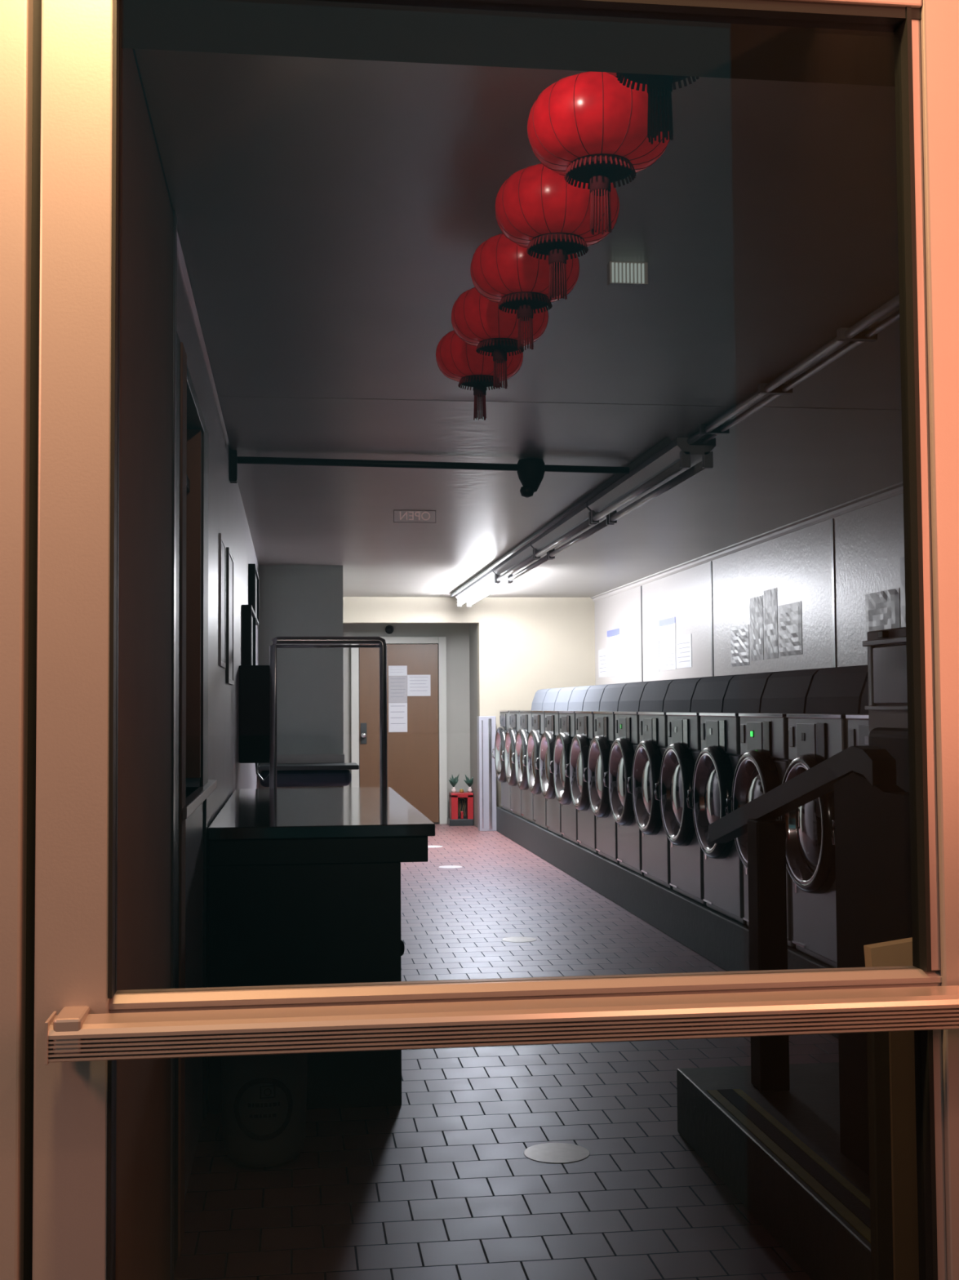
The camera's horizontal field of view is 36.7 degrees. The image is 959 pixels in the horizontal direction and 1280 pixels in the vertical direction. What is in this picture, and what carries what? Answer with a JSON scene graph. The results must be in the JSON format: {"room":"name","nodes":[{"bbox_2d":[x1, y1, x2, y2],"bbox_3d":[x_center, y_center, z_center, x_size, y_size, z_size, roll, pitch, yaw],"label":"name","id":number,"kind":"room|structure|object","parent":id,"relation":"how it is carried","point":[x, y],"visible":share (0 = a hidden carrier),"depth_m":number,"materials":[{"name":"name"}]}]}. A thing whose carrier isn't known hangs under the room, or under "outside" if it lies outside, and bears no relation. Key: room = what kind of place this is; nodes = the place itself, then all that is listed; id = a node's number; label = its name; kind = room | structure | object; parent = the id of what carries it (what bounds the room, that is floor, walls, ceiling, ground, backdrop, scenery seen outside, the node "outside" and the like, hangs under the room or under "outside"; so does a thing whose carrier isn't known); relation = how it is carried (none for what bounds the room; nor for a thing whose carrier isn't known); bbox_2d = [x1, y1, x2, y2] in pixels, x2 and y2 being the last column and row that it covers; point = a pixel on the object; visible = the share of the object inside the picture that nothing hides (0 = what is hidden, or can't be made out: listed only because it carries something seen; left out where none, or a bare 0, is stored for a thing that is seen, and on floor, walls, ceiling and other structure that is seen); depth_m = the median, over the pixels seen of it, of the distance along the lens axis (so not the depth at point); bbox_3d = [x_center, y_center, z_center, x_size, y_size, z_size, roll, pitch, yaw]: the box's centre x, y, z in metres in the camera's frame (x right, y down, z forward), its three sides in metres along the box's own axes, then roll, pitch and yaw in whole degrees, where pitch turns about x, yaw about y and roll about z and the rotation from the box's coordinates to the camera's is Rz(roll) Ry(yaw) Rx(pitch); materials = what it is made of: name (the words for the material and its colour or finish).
{"room":"storefront sidewalk","nodes":[
{"label":"storefront sidewalk","id":0,"kind":"room"},
{"bbox_2d":[177,250,258,1199],"bbox_3d":[-1.255,0.394,6.815,0.160,2.555,10.740,0,-3,-7],"label":"wall","id":1,"kind":"structure","parent":0,"point":[227,517],"depth_m":5.31,"materials":[{"name":"paint"}]},
{"bbox_2d":[115,48,173,1279],"bbox_3d":[-0.613,0.192,2.476,0.012,2.553,1.920,0,-3,-7],"label":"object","id":2,"kind":"structure","parent":1,"relation":"attached to","point":[144,950],"depth_m":2.81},
{"bbox_2d":[170,208,177,1279],"bbox_3d":[-0.737,0.237,3.457,0.016,2.553,0.060,0,-3,-7],"label":"trim","id":3,"kind":"structure","parent":1,"relation":"attached to","point":[175,217],"depth_m":3.44,"materials":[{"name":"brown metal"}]},
{"bbox_2d":[173,333,180,1273],"bbox_3d":[-0.749,0.378,3.550,0.014,2.280,0.140,0,-3,-7],"label":"trim","id":4,"kind":"structure","parent":1,"relation":"attached to","point":[178,352],"depth_m":3.56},
{"bbox_2d":[177,342,186,1256],"bbox_3d":[-0.764,0.385,3.689,0.020,2.280,0.140,0,-3,-7],"label":"trim","id":5,"kind":"structure","parent":1,"relation":"attached to","point":[181,1109],"depth_m":3.66,"materials":[{"name":"brown wood"}]},
{"bbox_2d":[133,48,231,453],"bbox_3d":[-0.832,-0.997,4.179,0.012,0.012,5.200,0,-3,-7],"label":"trim","id":6,"kind":"structure","parent":1,"relation":"attached to","point":[180,248],"depth_m":4.46,"materials":[{"name":"silver metal"}]},
{"bbox_2d":[182,364,217,819],"bbox_3d":[-0.926,-0.120,4.383,0.185,1.214,1.430,0,-3,-7],"label":"window","id":7,"kind":"structure","parent":1,"relation":"in","point":[195,419],"depth_m":4.59,"materials":[{"name":"brown wood"}]},
{"bbox_2d":[200,422,208,786],"bbox_3d":[-0.910,-0.117,4.784,0.010,1.185,0.260,0,-3,-7],"label":"trim","id":8,"kind":"structure","parent":1,"relation":"attached to","point":[204,570],"depth_m":4.71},
{"bbox_2d":[202,798,207,1119],"bbox_3d":[-0.911,1.043,4.800,0.010,1.070,0.040,0,-3,-7],"label":"trim","id":9,"kind":"structure","parent":1,"relation":"attached to","point":[205,802],"depth_m":4.79,"materials":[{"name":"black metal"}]},
{"bbox_2d":[218,533,226,668],"bbox_3d":[-1.062,-0.154,5.977,0.010,0.530,0.400,0,-3,-7],"label":"framed poster","id":10,"kind":"object","parent":1,"relation":"attached to","point":[222,545],"visible":1,"depth_m":5.94,"materials":[{"name":"paint"}]},
{"bbox_2d":[225,546,233,684],"bbox_3d":[-1.143,-0.099,6.620,0.014,0.600,0.500,0,-3,-7],"label":"framed poster","id":11,"kind":"object","parent":1,"relation":"attached to","point":[229,558],"visible":0.92,"depth_m":6.55,"materials":[{"name":"grey paper"}]},
{"bbox_2d":[229,449,237,483],"bbox_3d":[-1.155,-0.814,6.793,0.035,0.145,0.080,0,-3,-7],"label":"bracket","id":12,"kind":"object","parent":1,"relation":"attached to","point":[233,456],"visible":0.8,"depth_m":6.75,"materials":[{"name":"black plastic"}]},
{"bbox_2d":[237,456,629,473],"bbox_3d":[-0.207,-0.844,6.987,1.930,0.034,0.034,0,-3,-11],"label":"pipe","id":13,"kind":"object","parent":12,"relation":"attached to","point":[241,460],"visible":1,"depth_m":6.96,"materials":[{"name":"grey metal"}]},
{"bbox_2d":[241,604,255,665],"bbox_3d":[-1.399,0.000,8.788,0.055,0.365,0.930,0,-3,-7],"label":"framed poster","id":14,"kind":"object","parent":1,"relation":"attached to","point":[248,615],"visible":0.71,"depth_m":8.33,"materials":[{"name":"black plastic"}]},
{"bbox_2d":[248,564,258,625],"bbox_3d":[-1.562,-0.305,10.018,0.045,0.350,0.980,0,-3,-7],"label":"framed poster","id":15,"kind":"object","parent":1,"relation":"attached to","point":[253,576],"visible":0.71,"depth_m":9.54,"materials":[{"name":"black plastic"}]},
{"bbox_2d":[239,665,269,781],"bbox_3d":[-1.229,0.463,8.016,0.196,0.639,0.240,0,-3,-7],"label":"wall box","id":16,"kind":"object","parent":1,"relation":"attached to","point":[254,680],"visible":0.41,"depth_m":7.90,"materials":[{"name":"black plastic"}]},
{"bbox_2d":[259,754,344,764],"bbox_3d":[-1.490,1.001,12.166,0.710,0.073,0.020,0,-3,-7],"label":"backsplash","id":17,"kind":"structure","parent":1,"relation":"attached to","point":[304,758],"depth_m":12.17,"materials":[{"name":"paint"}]},
{"bbox_2d":[258,564,343,788],"bbox_3d":[-1.800,0.724,13.916,0.860,2.555,3.500,0,-3,-7],"label":"wall pier","id":18,"kind":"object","parent":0,"point":[295,600],"visible":0.43,"depth_m":12.22,"materials":[{"name":"paint"}]},
{"bbox_2d":[257,754,359,770],"bbox_3d":[-1.410,1.008,11.934,0.810,0.110,0.500,0,-3,-7],"label":"wall shelf","id":19,"kind":"object","parent":18,"relation":"attached to","point":[304,762],"visible":0.88,"depth_m":12.11,"materials":[{"name":"grey metal"}]},
{"bbox_2d":[259,769,351,786],"bbox_3d":[-1.437,1.135,11.970,0.745,0.140,0.350,0,-3,-7],"label":"roll","id":20,"kind":"object","parent":19,"relation":"attached to","point":[312,777],"visible":0.85,"depth_m":11.81,"materials":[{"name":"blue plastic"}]},
{"bbox_2d":[342,623,478,827],"bbox_3d":[-1.225,0.832,16.356,2.620,2.555,0.900,0,-3,-7],"label":"wall","id":21,"kind":"structure","parent":0,"point":[462,707],"depth_m":16.75,"materials":[{"name":"paint"}]},
{"bbox_2d":[351,636,447,824],"bbox_3d":[-0.922,1.040,16.627,1.100,2.160,0.121,0,-3,-7],"label":"door","id":22,"kind":"structure","parent":21,"relation":"in","point":[414,772],"depth_m":16.65,"materials":[{"name":"brown wood"}]},
{"bbox_2d":[388,702,407,732],"bbox_3d":[-0.938,0.891,16.648,0.215,0.336,0.004,0,-3,-7],"label":"notice","id":23,"kind":"object","parent":22,"relation":"attached to","point":[397,712],"visible":1,"depth_m":16.65,"materials":[{"name":"white paper"}]},
{"bbox_2d":[388,675,407,702],"bbox_3d":[-0.940,0.567,16.663,0.215,0.309,0.004,0,-3,-7],"label":"notice","id":24,"kind":"object","parent":22,"relation":"attached to","point":[397,685],"visible":1,"depth_m":16.66,"materials":[{"name":"paper"}]},
{"bbox_2d":[407,675,431,696],"bbox_3d":[-0.698,0.524,16.696,0.268,0.245,0.004,0,-3,-7],"label":"notice","id":25,"kind":"object","parent":22,"relation":"attached to","point":[417,685],"visible":1,"depth_m":16.70,"materials":[{"name":"white paper"}]},
{"bbox_2d":[342,596,595,807],"bbox_3d":[-0.514,0.807,15.918,3.920,2.555,0.150,0,-3,-7],"label":"wall","id":26,"kind":"structure","parent":0,"point":[526,646],"depth_m":15.99,"materials":[{"name":"paint"}]},
{"bbox_2d":[173,823,839,1279],"bbox_3d":[-0.067,1.825,9.201,6.200,0.100,15.380,0,-3,-7],"label":"floor","id":27,"kind":"structure","parent":0,"point":[440,1184],"depth_m":4.36,"materials":[{"name":"tile"}]},
{"bbox_2d":[220,1053,307,1168],"bbox_3d":[-0.642,1.339,4.316,0.272,0.410,0.272,0,-3,-7],"label":"trash can","id":28,"kind":"object","parent":27,"relation":"on","point":[264,1096],"visible":0.66,"depth_m":4.21,"materials":[{"name":"plastic"}]},
{"bbox_2d":[208,786,435,1113],"bbox_3d":[-0.675,1.158,6.031,0.765,0.950,2.330,0,-3,-7],"label":"counter","id":29,"kind":"object","parent":27,"relation":"on","point":[304,884],"depth_m":4.90,"materials":[{"name":"black laminate"}]},
{"bbox_2d":[208,786,435,839],"bbox_3d":[-0.678,0.704,6.052,0.765,0.042,2.330,0,-3,-7],"label":"countertop","id":30,"kind":"structure","parent":29,"relation":"on","point":[248,814],"depth_m":5.36,"materials":[{"name":"stone"}]},
{"bbox_2d":[269,636,387,788],"bbox_3d":[-0.800,0.845,7.680,0.623,1.727,0.570,0,-3,-7],"label":"metal frame","id":31,"kind":"object","parent":27,"relation":"on","point":[277,640],"visible":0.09,"depth_m":7.70,"materials":[{"name":"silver metal"}]},
{"bbox_2d":[447,789,473,826],"bbox_3d":[-0.221,1.906,16.515,0.270,0.410,0.280,0,-3,-7],"label":"altar","id":32,"kind":"object","parent":27,"relation":"on","point":[461,802],"visible":1,"depth_m":16.39,"materials":[{"name":"red wood"}]},
{"bbox_2d":[477,715,496,831],"bbox_3d":[0.081,1.454,15.786,0.185,1.243,0.182,0,-3,-7],"label":"end panel","id":33,"kind":"object","parent":27,"relation":"on","point":[486,725],"visible":1,"depth_m":15.71,"materials":[{"name":"metal"}]},
{"bbox_2d":[492,688,551,812],"bbox_3d":[0.613,1.149,15.211,0.904,1.268,0.675,0,-3,-7],"label":"washing machine","id":34,"kind":"object","parent":27,"relation":"on","point":[540,695],"visible":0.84,"depth_m":15.14,"materials":[{"name":"silver metal"}]},
{"bbox_2d":[531,688,551,710],"bbox_3d":[0.823,0.628,15.262,0.455,0.226,0.675,0,-3,-7],"label":"hood","id":35,"kind":"object","parent":34,"relation":"attached to","point":[540,695],"depth_m":15.22,"materials":[{"name":"plastic"}]},
{"bbox_2d":[501,687,564,817],"bbox_3d":[0.702,1.117,14.515,0.904,1.268,0.675,0,-3,-7],"label":"washing machine","id":36,"kind":"object","parent":27,"relation":"on","point":[548,704],"visible":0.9,"depth_m":14.45,"materials":[{"name":"silver metal"}]},
{"bbox_2d":[542,687,564,711],"bbox_3d":[0.911,0.596,14.566,0.455,0.226,0.675,0,-3,-7],"label":"hood","id":37,"kind":"object","parent":36,"relation":"attached to","point":[548,704],"depth_m":14.51,"materials":[{"name":"plastic"}]},
{"bbox_2d":[511,686,577,823],"bbox_3d":[0.791,1.084,13.819,0.904,1.268,0.675,0,-3,-7],"label":"washing machine","id":38,"kind":"object","parent":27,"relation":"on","point":[562,703],"visible":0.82,"depth_m":13.74,"materials":[{"name":"silver metal"}]},
{"bbox_2d":[554,686,577,711],"bbox_3d":[1.001,0.563,13.870,0.455,0.226,0.675,0,-3,-7],"label":"hood","id":39,"kind":"object","parent":38,"relation":"attached to","point":[562,703],"depth_m":13.82,"materials":[{"name":"plastic"}]},
{"bbox_2d":[524,1142,590,1163],"bbox_3d":[0.233,1.550,4.373,0.200,0.001,0.200,0,-3,-7],"label":"decal","id":40,"kind":"object","parent":27,"relation":"on","point":[548,1153],"visible":1,"depth_m":4.37},
{"bbox_2d":[522,685,591,829],"bbox_3d":[0.880,1.051,13.123,0.904,1.268,0.675,0,-3,-7],"label":"washing machine","id":41,"kind":"object","parent":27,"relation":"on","point":[576,700],"visible":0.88,"depth_m":13.04,"materials":[{"name":"silver metal"}]},
{"bbox_2d":[568,685,591,711],"bbox_3d":[1.090,0.531,13.174,0.455,0.226,0.675,0,-3,-7],"label":"hood","id":42,"kind":"object","parent":41,"relation":"attached to","point":[576,700],"depth_m":13.12,"materials":[{"name":"plastic"}]},
{"bbox_2d":[535,684,609,836],"bbox_3d":[0.969,1.019,12.427,0.904,1.268,0.675,0,-3,-7],"label":"washing machine","id":43,"kind":"object","parent":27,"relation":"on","point":[594,694],"visible":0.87,"depth_m":12.35,"materials":[{"name":"silver metal"}]},
{"bbox_2d":[582,684,609,711],"bbox_3d":[1.179,0.498,12.478,0.455,0.226,0.675,0,-3,-7],"label":"hood","id":44,"kind":"object","parent":43,"relation":"attached to","point":[594,694],"depth_m":12.43,"materials":[{"name":"plastic"}]},
{"bbox_2d":[549,682,630,844],"bbox_3d":[1.058,0.986,11.731,0.904,1.268,0.675,0,-3,-7],"label":"washing machine","id":45,"kind":"object","parent":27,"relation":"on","point":[612,693],"visible":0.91,"depth_m":11.64,"materials":[{"name":"silver metal"}]},
{"bbox_2d":[599,682,630,711],"bbox_3d":[1.268,0.466,11.782,0.455,0.226,0.675,0,-3,-7],"label":"hood","id":46,"kind":"object","parent":45,"relation":"attached to","point":[612,693],"depth_m":11.73,"materials":[{"name":"plastic"}]},
{"bbox_2d":[564,680,651,853],"bbox_3d":[1.147,0.954,11.035,0.904,1.268,0.675,0,-3,-7],"label":"washing machine","id":47,"kind":"object","parent":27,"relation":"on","point":[632,693],"visible":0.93,"depth_m":10.94,"materials":[{"name":"silver metal"}]},
{"bbox_2d":[617,680,651,711],"bbox_3d":[1.357,0.433,11.086,0.455,0.226,0.675,0,-3,-7],"label":"hood","id":48,"kind":"object","parent":47,"relation":"attached to","point":[631,695],"depth_m":11.03,"materials":[{"name":"plastic"}]},
{"bbox_2d":[582,679,675,863],"bbox_3d":[1.237,0.921,10.339,0.904,1.268,0.675,0,-3,-7],"label":"washing machine","id":49,"kind":"object","parent":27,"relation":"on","point":[652,700],"visible":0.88,"depth_m":10.26,"materials":[{"name":"silver metal"}]},
{"bbox_2d":[639,679,675,711],"bbox_3d":[1.446,0.400,10.390,0.455,0.226,0.675,0,-3,-7],"label":"hood","id":50,"kind":"object","parent":49,"relation":"attached to","point":[652,700],"depth_m":10.34,"materials":[{"name":"plastic"}]},
{"bbox_2d":[603,676,705,875],"bbox_3d":[1.326,0.888,9.643,0.904,1.268,0.675,0,-3,-7],"label":"washing machine","id":51,"kind":"object","parent":27,"relation":"on","point":[680,693],"visible":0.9,"depth_m":9.55,"materials":[{"name":"silver metal"}]},
{"bbox_2d":[662,676,705,711],"bbox_3d":[1.535,0.368,9.694,0.455,0.226,0.675,0,-3,-7],"label":"hood","id":52,"kind":"object","parent":51,"relation":"attached to","point":[680,693],"depth_m":9.64,"materials":[{"name":"plastic"}]},
{"bbox_2d":[496,806,838,1039],"bbox_3d":[1.437,1.688,10.399,1.148,0.262,10.800,0,-3,-7],"label":"concrete plinth","id":53,"kind":"object","parent":27,"relation":"on","point":[720,939],"visible":0.34,"depth_m":8.88,"materials":[{"name":"concrete"}]},
{"bbox_2d":[626,674,738,888],"bbox_3d":[1.415,0.856,8.947,0.904,1.268,0.675,0,-3,-7],"label":"washing machine","id":54,"kind":"object","parent":27,"relation":"on","point":[709,694],"visible":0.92,"depth_m":8.85,"materials":[{"name":"silver metal"}]},
{"bbox_2d":[690,674,738,712],"bbox_3d":[1.624,0.335,8.998,0.455,0.226,0.675,0,-3,-7],"label":"hood","id":55,"kind":"object","parent":54,"relation":"attached to","point":[709,694],"depth_m":8.94,"materials":[{"name":"plastic"}]},
{"bbox_2d":[653,671,776,905],"bbox_3d":[1.504,0.823,8.250,0.904,1.268,0.675,0,-3,-7],"label":"washing machine","id":56,"kind":"object","parent":27,"relation":"on","point":[744,692],"visible":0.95,"depth_m":8.15,"materials":[{"name":"silver metal"}]},
{"bbox_2d":[722,671,776,712],"bbox_3d":[1.713,0.303,8.302,0.455,0.226,0.675,0,-3,-7],"label":"hood","id":57,"kind":"object","parent":56,"relation":"attached to","point":[744,692],"depth_m":8.24,"materials":[{"name":"plastic"}]},
{"bbox_2d":[686,668,822,924],"bbox_3d":[1.593,0.791,7.554,0.904,1.268,0.675,0,-3,-7],"label":"washing machine","id":58,"kind":"object","parent":27,"relation":"on","point":[785,691],"visible":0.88,"depth_m":7.46,"materials":[{"name":"silver metal"}]},
{"bbox_2d":[760,668,822,713],"bbox_3d":[1.802,0.270,7.606,0.455,0.226,0.675,0,-3,-7],"label":"hood","id":59,"kind":"object","parent":58,"relation":"attached to","point":[785,691],"depth_m":7.54,"materials":[{"name":"plastic"}]},
{"bbox_2d":[676,1062,871,1279],"bbox_3d":[1.859,1.387,3.266,2.115,0.203,2.930,0,-3,-7],"label":"raised platform","id":60,"kind":"object","parent":27,"relation":"on","point":[779,1153],"visible":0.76,"depth_m":3.81,"materials":[{"name":"paint"}]},
{"bbox_2d":[708,745,896,1092],"bbox_3d":[0.894,0.814,4.179,0.090,1.044,1.410,0,-3,-7],"label":"handrail","id":61,"kind":"object","parent":60,"relation":"on","point":[766,836],"visible":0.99,"depth_m":4.31,"materials":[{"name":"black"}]},
{"bbox_2d":[834,772,912,1175],"bbox_3d":[0.999,0.808,3.355,0.056,0.977,0.770,0,-3,-7],"label":"post","id":62,"kind":"object","parent":60,"relation":"on","point":[873,852],"visible":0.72,"depth_m":3.56,"materials":[{"name":"black plastic"}]},
{"bbox_2d":[862,626,909,792],"bbox_3d":[1.584,0.648,4.444,0.570,1.390,0.805,0,-3,-7],"label":"machine","id":63,"kind":"object","parent":60,"relation":"on","point":[887,708],"visible":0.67,"depth_m":4.62,"materials":[{"name":"grey paint"}]},
{"bbox_2d":[724,665,867,947],"bbox_3d":[1.682,0.758,6.858,0.904,1.268,0.675,0,-3,-7],"label":"washing machine","id":64,"kind":"object","parent":27,"relation":"on","point":[762,766],"visible":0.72,"depth_m":6.80,"materials":[{"name":"silver metal"}]},
{"bbox_2d":[805,665,867,714],"bbox_3d":[1.891,0.237,6.909,0.455,0.226,0.675,0,-3,-7],"label":"hood","id":65,"kind":"object","parent":64,"relation":"attached to","point":[836,690],"depth_m":6.85,"materials":[{"name":"plastic"}]},
{"bbox_2d":[778,678,868,968],"bbox_3d":[1.771,0.726,6.162,0.904,1.268,0.675,0,-3,-7],"label":"washing machine","id":66,"kind":"object","parent":27,"relation":"on","point":[813,739],"visible":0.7,"depth_m":6.08,"materials":[{"name":"silver metal"}]},
{"bbox_2d":[831,714,869,844],"bbox_3d":[1.860,0.693,5.466,0.904,1.268,0.675,0,-3,-7],"label":"washing machine","id":67,"kind":"object","parent":27,"relation":"on","point":[858,724],"visible":0.12,"depth_m":5.66,"materials":[{"name":"silver metal"}]},
{"bbox_2d":[863,937,919,1279],"bbox_3d":[0.698,0.920,2.067,0.293,1.042,0.055,0,-3,-7],"label":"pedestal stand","id":68,"kind":"object","parent":27,"relation":"on","point":[891,1092],"visible":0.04,"depth_m":2.06,"materials":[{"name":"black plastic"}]},
{"bbox_2d":[134,48,902,597],"bbox_3d":[0.322,-0.828,9.375,3.920,0.100,15.380,0,-3,-7],"label":"ceiling","id":69,"kind":"structure","parent":0,"point":[333,215],"depth_m":4.41,"materials":[{"name":"paint"}]},
{"bbox_2d":[435,329,523,420],"bbox_3d":[0.000,-0.818,4.090,0.248,0.400,0.248,2,-4,-44],"label":"lantern","id":70,"kind":"object","parent":69,"relation":"hanging from","point":[458,360],"visible":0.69,"depth_m":4.03,"materials":[{"name":"paper"}]},
{"bbox_2d":[455,568,511,606],"bbox_3d":[0.018,-0.493,14.039,0.180,0.135,2.930,0,-3,-7],"label":"fluorescent fixture","id":71,"kind":"object","parent":69,"relation":"attached to","point":[487,580],"visible":0.87,"depth_m":13.84,"materials":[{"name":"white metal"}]},
{"bbox_2d":[451,287,548,389],"bbox_3d":[0.051,-0.837,3.688,0.248,0.400,0.248,2,-3,-37],"label":"lantern","id":72,"kind":"object","parent":69,"relation":"hanging from","point":[478,321],"visible":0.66,"depth_m":3.62,"materials":[{"name":"paper"}]},
{"bbox_2d":[493,541,552,582],"bbox_3d":[0.335,-0.609,11.556,0.180,0.135,2.000,0,-3,-7],"label":"fluorescent fixture","id":73,"kind":"object","parent":69,"relation":"attached to","point":[523,557],"visible":0.88,"depth_m":11.46,"materials":[{"name":"white metal"}]},
{"bbox_2d":[470,233,579,350],"bbox_3d":[0.103,-0.856,3.286,0.248,0.400,0.248,1,-3,-30],"label":"lantern","id":74,"kind":"object","parent":69,"relation":"hanging from","point":[502,270],"visible":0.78,"depth_m":3.21,"materials":[{"name":"paper"}]},
{"bbox_2d":[517,457,545,497],"bbox_3d":[0.252,-0.787,7.083,0.136,0.190,0.136,0,-3,-7],"label":"security camera","id":75,"kind":"object","parent":69,"relation":"attached to","point":[531,473],"visible":1,"depth_m":7.04,"materials":[{"name":"black plastic"}]},
{"bbox_2d":[494,162,619,300],"bbox_3d":[0.154,-0.875,2.884,0.248,0.400,0.248,1,-3,-22],"label":"lantern","id":76,"kind":"object","parent":69,"relation":"hanging from","point":[536,209],"visible":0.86,"depth_m":2.81,"materials":[{"name":"paper"}]},
{"bbox_2d":[218,395,902,412],"bbox_3d":[0.765,-0.943,5.834,3.600,0.001,0.040,0,-3,-7],"label":"trim","id":77,"kind":"structure","parent":69,"relation":"attached to","point":[220,397],"depth_m":5.77,"materials":[{"name":"paint"}]},
{"bbox_2d":[531,502,614,559],"bbox_3d":[0.594,-0.704,9.535,0.180,0.135,2.000,0,-3,-7],"label":"fluorescent fixture","id":78,"kind":"object","parent":69,"relation":"attached to","point":[579,520],"visible":0.82,"depth_m":9.39,"materials":[{"name":"white metal"}]},
{"bbox_2d":[527,71,670,235],"bbox_3d":[0.206,-0.894,2.481,0.248,0.400,0.248,0,-3,-15],"label":"lantern","id":79,"kind":"object","parent":69,"relation":"hanging from","point":[590,127],"visible":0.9,"depth_m":2.40,"materials":[{"name":"paper"}]},
{"bbox_2d":[607,261,648,287],"bbox_3d":[0.404,-0.998,3.947,0.106,0.060,0.034,0,-3,-7],"label":"vent","id":80,"kind":"object","parent":69,"relation":"attached to","point":[620,273],"visible":1,"depth_m":3.93,"materials":[{"name":"metal"}]},
{"bbox_2d":[587,437,715,523],"bbox_3d":[0.852,-0.798,7.514,0.180,0.135,2.000,0,-3,-7],"label":"fluorescent fixture","id":81,"kind":"object","parent":69,"relation":"attached to","point":[677,455],"visible":1,"depth_m":7.15,"materials":[{"name":"white metal"}]},
{"bbox_2d":[606,71,699,144],"bbox_3d":[0.257,-0.912,2.079,0.248,0.400,0.248,0,-3,-7],"label":"lantern","id":82,"kind":"object","parent":69,"relation":"hanging from","point":[660,87],"visible":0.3,"depth_m":2.07,"materials":[{"name":"fabric"}]},
{"bbox_2d":[450,293,899,596],"bbox_3d":[0.648,-0.791,8.749,0.212,0.036,13.500,0,-3,-7],"label":"conduit","id":83,"kind":"object","parent":69,"relation":"attached to","point":[859,333],"visible":0.86,"depth_m":5.43,"materials":[{"name":"metal"}]},
{"bbox_2d":[594,493,904,684],"bbox_3d":[2.268,0.472,9.028,0.150,2.555,14.240,0,-3,-7],"label":"wall","id":84,"kind":"structure","parent":0,"point":[869,540],"depth_m":9.96,"materials":[{"name":"paint"}]},
{"bbox_2d":[121,0,894,86],"bbox_3d":[1.289,-0.922,1.899,3.600,0.407,0.150,0,-3,-7],"label":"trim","id":85,"kind":"structure","parent":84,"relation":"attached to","point":[286,28],"depth_m":1.73,"materials":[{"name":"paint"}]},
{"bbox_2d":[658,617,675,644],"bbox_3d":[1.683,-0.078,12.981,0.004,0.225,0.570,0,-3,-7],"label":"notice","id":86,"kind":"object","parent":84,"relation":"attached to","point":[667,627],"visible":1,"depth_m":12.97,"materials":[{"name":"white paper"}]},
{"bbox_2d":[659,643,675,671],"bbox_3d":[1.685,0.154,12.970,0.004,0.230,0.570,0,-3,-7],"label":"notice","id":87,"kind":"object","parent":84,"relation":"attached to","point":[668,651],"visible":1,"depth_m":12.95,"materials":[{"name":"white paper"}]},
{"bbox_2d":[675,633,692,668],"bbox_3d":[1.755,0.098,12.427,0.004,0.280,0.490,0,-3,-7],"label":"notice","id":88,"kind":"object","parent":84,"relation":"attached to","point":[683,642],"visible":1,"depth_m":12.40,"materials":[{"name":"white paper"}]},
{"bbox_2d":[730,624,749,666],"bbox_3d":[1.952,0.045,10.870,0.007,0.300,0.450,0,-3,-7],"label":"plastic sleeve","id":89,"kind":"object","parent":84,"relation":"attached to","point":[740,635],"visible":1,"depth_m":10.85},
{"bbox_2d":[591,481,903,601],"bbox_3d":[2.147,-0.774,9.192,0.045,0.050,14.000,0,-3,-7],"label":"trim","id":90,"kind":"structure","parent":84,"relation":"attached to","point":[896,489],"depth_m":10.04,"materials":[{"name":"paint"}]},
{"bbox_2d":[749,595,764,661],"bbox_3d":[2.002,-0.083,10.473,0.008,0.460,0.300,0,-3,-7],"label":"plastic sleeve","id":91,"kind":"object","parent":84,"relation":"attached to","point":[756,603],"visible":1,"depth_m":10.46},
{"bbox_2d":[763,587,777,659],"bbox_3d":[2.042,-0.113,10.162,0.008,0.490,0.290,0,-3,-7],"label":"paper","id":92,"kind":"object","parent":84,"relation":"attached to","point":[770,596],"visible":1,"depth_m":10.15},
{"bbox_2d":[777,600,802,656],"bbox_3d":[2.092,-0.071,9.768,0.007,0.350,0.460,0,-3,-7],"label":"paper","id":93,"kind":"object","parent":84,"relation":"attached to","point":[790,633],"visible":1,"depth_m":9.75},
{"bbox_2d":[831,518,836,667],"bbox_3d":[2.200,0.346,8.945,0.006,2.200,0.036,0,-3,-7],"label":"trim","id":94,"kind":"structure","parent":84,"relation":"attached to","point":[832,519],"depth_m":8.97,"materials":[{"name":"silver metal"}]},
{"bbox_2d":[865,587,900,661],"bbox_3d":[2.289,-0.083,8.229,0.007,0.390,0.480,0,-3,-7],"label":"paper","id":95,"kind":"object","parent":84,"relation":"attached to","point":[882,609],"visible":0.64,"depth_m":8.22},
{"bbox_3d":[0.312,-0.230,1.580,6.220,3.300,0.090,0,-3,-7],"label":"wall","id":96,"kind":"structure","parent":0,"visible":0},
{"bbox_2d":[0,0,33,1279],"bbox_3d":[-0.497,0.320,1.435,0.098,2.200,0.100,0,-3,-7],"label":"trim","id":97,"kind":"structure","parent":96,"relation":"attached to","point":[15,15],"depth_m":1.41,"materials":[{"name":"paint"}]},
{"bbox_2d":[23,0,41,1279],"bbox_3d":[-0.444,0.345,1.451,0.012,2.150,0.060,0,-3,-7],"label":"trim","id":98,"kind":"structure","parent":96,"relation":"attached to","point":[37,6],"depth_m":1.44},
{"bbox_2d":[32,0,958,1279],"bbox_3d":[0.092,0.336,1.451,1.049,2.140,0.106,0,-3,-7],"label":"door","id":99,"kind":"structure","parent":96,"relation":"in","point":[83,1024],"depth_m":1.43,"materials":[{"name":"metal"}]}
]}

